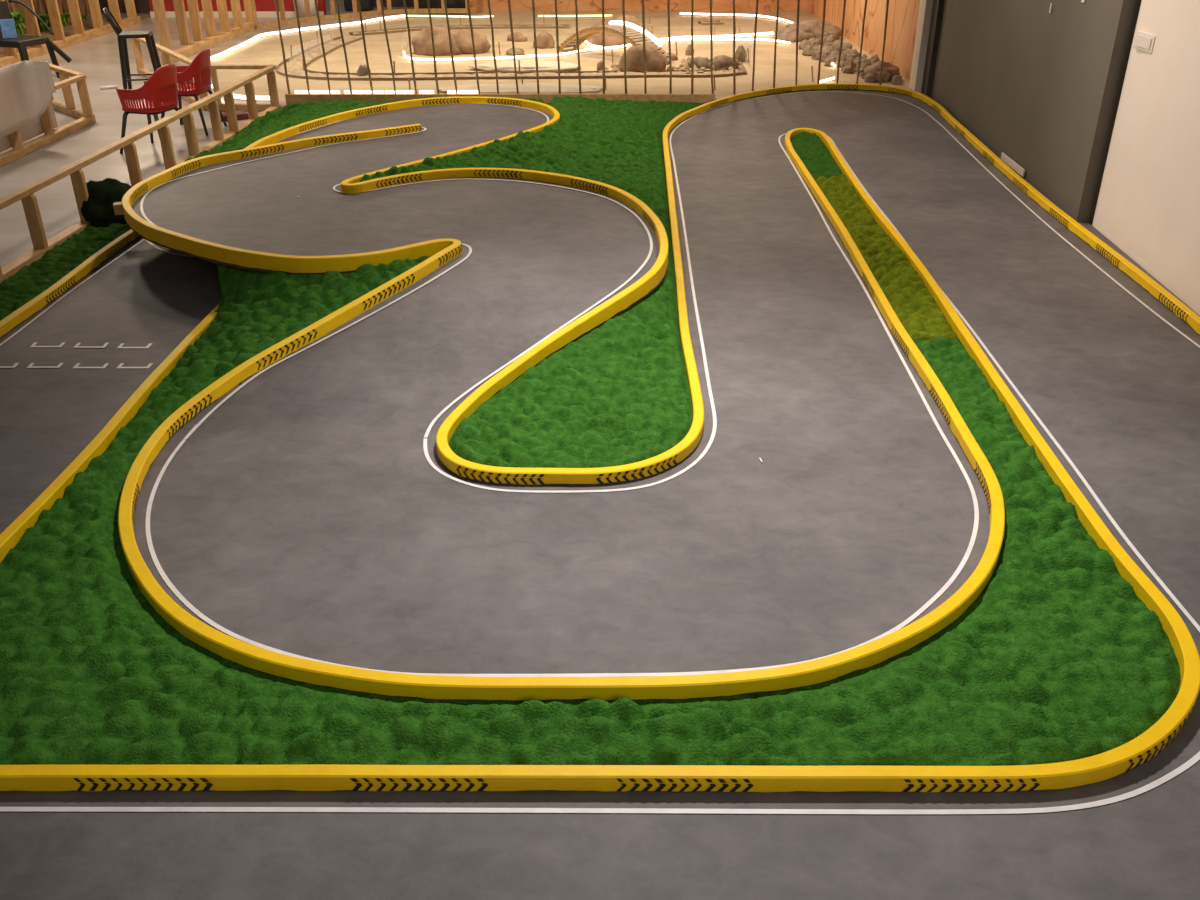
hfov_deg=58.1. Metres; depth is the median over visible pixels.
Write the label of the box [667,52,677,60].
rock
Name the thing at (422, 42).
rock
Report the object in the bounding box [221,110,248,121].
board
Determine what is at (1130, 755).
barrier
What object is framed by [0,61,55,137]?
sheet
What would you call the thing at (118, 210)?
support beam
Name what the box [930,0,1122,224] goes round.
door
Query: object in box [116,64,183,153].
shell chair
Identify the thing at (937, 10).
trim
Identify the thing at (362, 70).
rock
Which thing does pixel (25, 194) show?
wooden fence
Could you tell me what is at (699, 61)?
rock
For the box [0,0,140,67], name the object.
frame
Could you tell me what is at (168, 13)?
baseboard
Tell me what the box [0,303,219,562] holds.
barrier
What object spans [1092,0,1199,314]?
wall
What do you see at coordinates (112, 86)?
tube
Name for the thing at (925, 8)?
trim
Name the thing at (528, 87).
sand mound
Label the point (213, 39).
frame
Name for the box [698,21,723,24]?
wooden plank
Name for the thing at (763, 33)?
light strip
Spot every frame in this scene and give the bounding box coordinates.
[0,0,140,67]
[152,0,254,63]
[251,0,469,28]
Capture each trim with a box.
[0,13,150,57]
[909,0,933,92]
[921,0,943,96]
[1076,0,1141,221]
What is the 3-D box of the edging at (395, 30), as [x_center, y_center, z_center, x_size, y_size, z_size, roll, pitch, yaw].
[-2.357,-7.172,18.369,3.762,0.055,0.673,-7,29,-13]
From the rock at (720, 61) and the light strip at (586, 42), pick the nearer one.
the rock at (720, 61)
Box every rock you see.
[357,65,370,75]
[411,26,461,55]
[453,29,490,53]
[506,48,524,55]
[507,32,526,41]
[533,31,554,48]
[585,14,640,45]
[597,60,602,70]
[619,43,666,71]
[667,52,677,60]
[685,44,693,55]
[688,56,710,68]
[707,55,739,68]
[735,45,746,62]
[773,27,815,41]
[785,18,840,39]
[864,61,899,80]
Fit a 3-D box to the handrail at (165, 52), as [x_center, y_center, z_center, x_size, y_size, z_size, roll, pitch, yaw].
[-5.099,-4.570,13.064,0.661,0.490,3.665,-25,37,-38]
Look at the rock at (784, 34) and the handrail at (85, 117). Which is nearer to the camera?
the handrail at (85, 117)
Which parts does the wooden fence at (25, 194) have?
post, post, post, rail, post, post, post, post, post, post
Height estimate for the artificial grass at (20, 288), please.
0.078 m
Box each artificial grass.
[0,223,130,320]
[0,256,1180,765]
[180,97,547,161]
[360,96,707,467]
[790,131,842,180]
[815,174,961,342]
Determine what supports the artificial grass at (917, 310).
on the race track
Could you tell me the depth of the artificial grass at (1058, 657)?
3.56 m
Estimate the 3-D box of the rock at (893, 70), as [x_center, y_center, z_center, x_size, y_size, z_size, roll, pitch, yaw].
[3.658,-4.929,14.019,0.454,0.229,0.385,0,28,0]
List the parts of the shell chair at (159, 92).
leg, backrest, seat, leg, seat frame, leg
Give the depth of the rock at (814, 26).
17.16 m
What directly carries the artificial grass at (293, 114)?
on the race track
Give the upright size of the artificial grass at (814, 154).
0.066 m
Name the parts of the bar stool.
backrest, leg, leg, seat, leg, leg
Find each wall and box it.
[89,0,149,12]
[148,0,326,14]
[373,0,440,8]
[469,0,807,12]
[807,0,919,80]
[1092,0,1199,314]
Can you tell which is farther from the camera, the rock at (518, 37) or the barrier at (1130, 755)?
the rock at (518, 37)
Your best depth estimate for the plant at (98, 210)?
8.12 m
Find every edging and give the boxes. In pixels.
[276,36,746,80]
[349,25,569,35]
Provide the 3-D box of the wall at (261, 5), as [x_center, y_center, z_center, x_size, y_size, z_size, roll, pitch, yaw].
[-6.700,-9.203,19.462,3.200,2.600,0.200,0,28,0]
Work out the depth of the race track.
4.77 m
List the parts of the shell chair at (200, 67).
leg, seat frame, backrest, seat, leg, leg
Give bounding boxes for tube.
[100,85,117,88]
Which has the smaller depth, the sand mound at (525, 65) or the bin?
the sand mound at (525, 65)
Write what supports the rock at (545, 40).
on the floor
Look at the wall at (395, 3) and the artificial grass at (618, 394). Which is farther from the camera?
the wall at (395, 3)
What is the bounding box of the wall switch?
[1134,31,1155,53]
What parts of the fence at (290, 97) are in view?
rod, rod, light strip, rod, rod, light strip, rod, rod, light strip, rod, light strip, rod, rod, light strip, rod, rod, rod, rod, rod, rod, rod, rod, rod, rod, rod, rod, rod, rod, rod, rod, rod, rod, rod, rod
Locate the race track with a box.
[0,90,1199,899]
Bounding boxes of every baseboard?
[150,11,323,16]
[1001,152,1024,176]
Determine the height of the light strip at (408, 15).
0.032 m
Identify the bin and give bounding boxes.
[293,0,317,17]
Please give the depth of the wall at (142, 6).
20.09 m
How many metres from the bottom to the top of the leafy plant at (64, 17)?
0.235 m
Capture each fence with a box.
[0,65,281,282]
[274,0,911,103]
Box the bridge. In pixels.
[559,21,672,63]
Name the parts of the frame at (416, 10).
post, post, post, post, post, post, post, post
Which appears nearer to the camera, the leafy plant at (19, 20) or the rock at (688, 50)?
the rock at (688, 50)
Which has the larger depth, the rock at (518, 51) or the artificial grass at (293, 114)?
the rock at (518, 51)
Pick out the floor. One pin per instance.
(264, 50)
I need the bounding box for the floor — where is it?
[0,0,909,267]
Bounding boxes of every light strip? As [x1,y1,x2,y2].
[210,15,405,59]
[211,85,269,99]
[403,38,790,60]
[408,15,493,17]
[538,15,611,16]
[585,41,601,47]
[657,32,773,39]
[680,13,793,22]
[820,77,834,82]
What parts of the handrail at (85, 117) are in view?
post, post, post, rail, rail, post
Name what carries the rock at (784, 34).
on the floor
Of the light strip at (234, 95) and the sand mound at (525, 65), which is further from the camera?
the sand mound at (525, 65)
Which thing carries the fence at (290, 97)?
on the floor
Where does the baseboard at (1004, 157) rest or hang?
attached to the door
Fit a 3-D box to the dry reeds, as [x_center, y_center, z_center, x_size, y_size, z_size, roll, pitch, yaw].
[-9.738,-7.339,16.583,1.115,1.960,6.778,0,28,0]
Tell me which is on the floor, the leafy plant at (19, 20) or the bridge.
the bridge
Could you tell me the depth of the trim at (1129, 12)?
7.94 m
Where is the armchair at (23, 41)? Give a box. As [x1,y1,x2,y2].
[0,0,71,77]
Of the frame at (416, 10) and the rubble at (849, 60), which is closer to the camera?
the rubble at (849, 60)
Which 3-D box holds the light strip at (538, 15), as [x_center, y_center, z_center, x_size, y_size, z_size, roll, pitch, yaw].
[-0.456,-7.940,19.751,1.357,0.032,0.065,-2,28,-3]
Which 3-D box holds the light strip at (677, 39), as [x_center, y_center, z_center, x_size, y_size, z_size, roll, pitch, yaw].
[0.018,-6.031,16.197,5.884,0.030,1.010,-9,29,-16]
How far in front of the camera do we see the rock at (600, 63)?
14.61 m
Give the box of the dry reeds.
[0,0,89,38]
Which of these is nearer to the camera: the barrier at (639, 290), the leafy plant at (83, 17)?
the barrier at (639, 290)
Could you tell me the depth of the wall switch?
7.43 m
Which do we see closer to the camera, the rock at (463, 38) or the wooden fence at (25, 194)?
the wooden fence at (25, 194)
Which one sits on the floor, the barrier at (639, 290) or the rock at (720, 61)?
the rock at (720, 61)
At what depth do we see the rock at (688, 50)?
15.79 m
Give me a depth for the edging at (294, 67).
14.21 m
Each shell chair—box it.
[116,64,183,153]
[161,49,226,135]
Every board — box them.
[0,99,57,152]
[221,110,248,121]
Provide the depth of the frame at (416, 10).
19.76 m
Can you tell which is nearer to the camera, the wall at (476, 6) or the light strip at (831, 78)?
the light strip at (831, 78)
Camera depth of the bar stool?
12.73 m
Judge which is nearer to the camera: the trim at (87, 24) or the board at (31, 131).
the board at (31, 131)
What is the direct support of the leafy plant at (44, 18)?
on the trim at (87, 24)
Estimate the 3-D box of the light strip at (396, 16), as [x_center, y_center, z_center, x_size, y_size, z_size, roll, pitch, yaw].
[-4.928,-6.813,17.653,0.881,0.044,5.452,10,30,18]
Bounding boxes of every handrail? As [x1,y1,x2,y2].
[0,63,95,166]
[132,38,273,110]
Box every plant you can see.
[11,12,26,35]
[37,14,50,31]
[60,12,69,25]
[80,178,131,226]
[81,14,86,20]
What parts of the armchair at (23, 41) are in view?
backrest, leg, seat, leg, armrest, leg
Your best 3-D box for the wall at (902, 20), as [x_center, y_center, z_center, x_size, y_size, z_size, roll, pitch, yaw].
[4.090,-7.963,16.307,0.220,3.400,8.333,0,28,0]
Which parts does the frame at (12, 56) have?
post, post, post, post, post, post, post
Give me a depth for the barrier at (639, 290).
6.97 m
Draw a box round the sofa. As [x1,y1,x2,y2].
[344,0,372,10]
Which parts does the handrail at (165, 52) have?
post, rail, post, post, post, rail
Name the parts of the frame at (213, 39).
post, post, post, post, post, post, post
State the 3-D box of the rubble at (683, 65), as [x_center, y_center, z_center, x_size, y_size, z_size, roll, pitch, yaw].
[1.050,-5.306,14.864,2.163,0.084,1.394,0,28,0]
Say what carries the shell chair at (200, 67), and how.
on the floor
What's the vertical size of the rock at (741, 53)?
0.240 m
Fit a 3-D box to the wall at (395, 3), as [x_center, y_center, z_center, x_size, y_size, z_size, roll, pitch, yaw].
[-3.700,-9.919,21.007,2.600,2.600,0.200,0,28,0]
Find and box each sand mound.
[435,83,602,92]
[468,60,581,71]
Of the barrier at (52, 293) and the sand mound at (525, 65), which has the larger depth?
the sand mound at (525, 65)
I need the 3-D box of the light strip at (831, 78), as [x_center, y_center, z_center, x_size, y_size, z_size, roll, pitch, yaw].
[2.885,-4.700,13.720,0.032,0.032,0.377,20,34,33]
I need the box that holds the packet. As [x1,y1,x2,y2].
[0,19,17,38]
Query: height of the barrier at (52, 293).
0.067 m
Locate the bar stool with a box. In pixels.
[103,8,160,88]
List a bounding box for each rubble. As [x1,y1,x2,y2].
[599,56,749,74]
[798,31,901,84]
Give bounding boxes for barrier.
[0,124,1199,792]
[0,229,139,337]
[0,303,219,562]
[244,84,1199,485]
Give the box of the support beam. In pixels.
[113,202,123,214]
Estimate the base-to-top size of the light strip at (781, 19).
0.034 m
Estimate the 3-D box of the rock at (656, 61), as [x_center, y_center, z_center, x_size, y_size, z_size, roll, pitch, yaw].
[0.580,-5.270,14.519,0.660,0.357,0.462,0,28,0]
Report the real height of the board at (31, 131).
0.380 m
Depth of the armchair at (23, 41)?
13.82 m

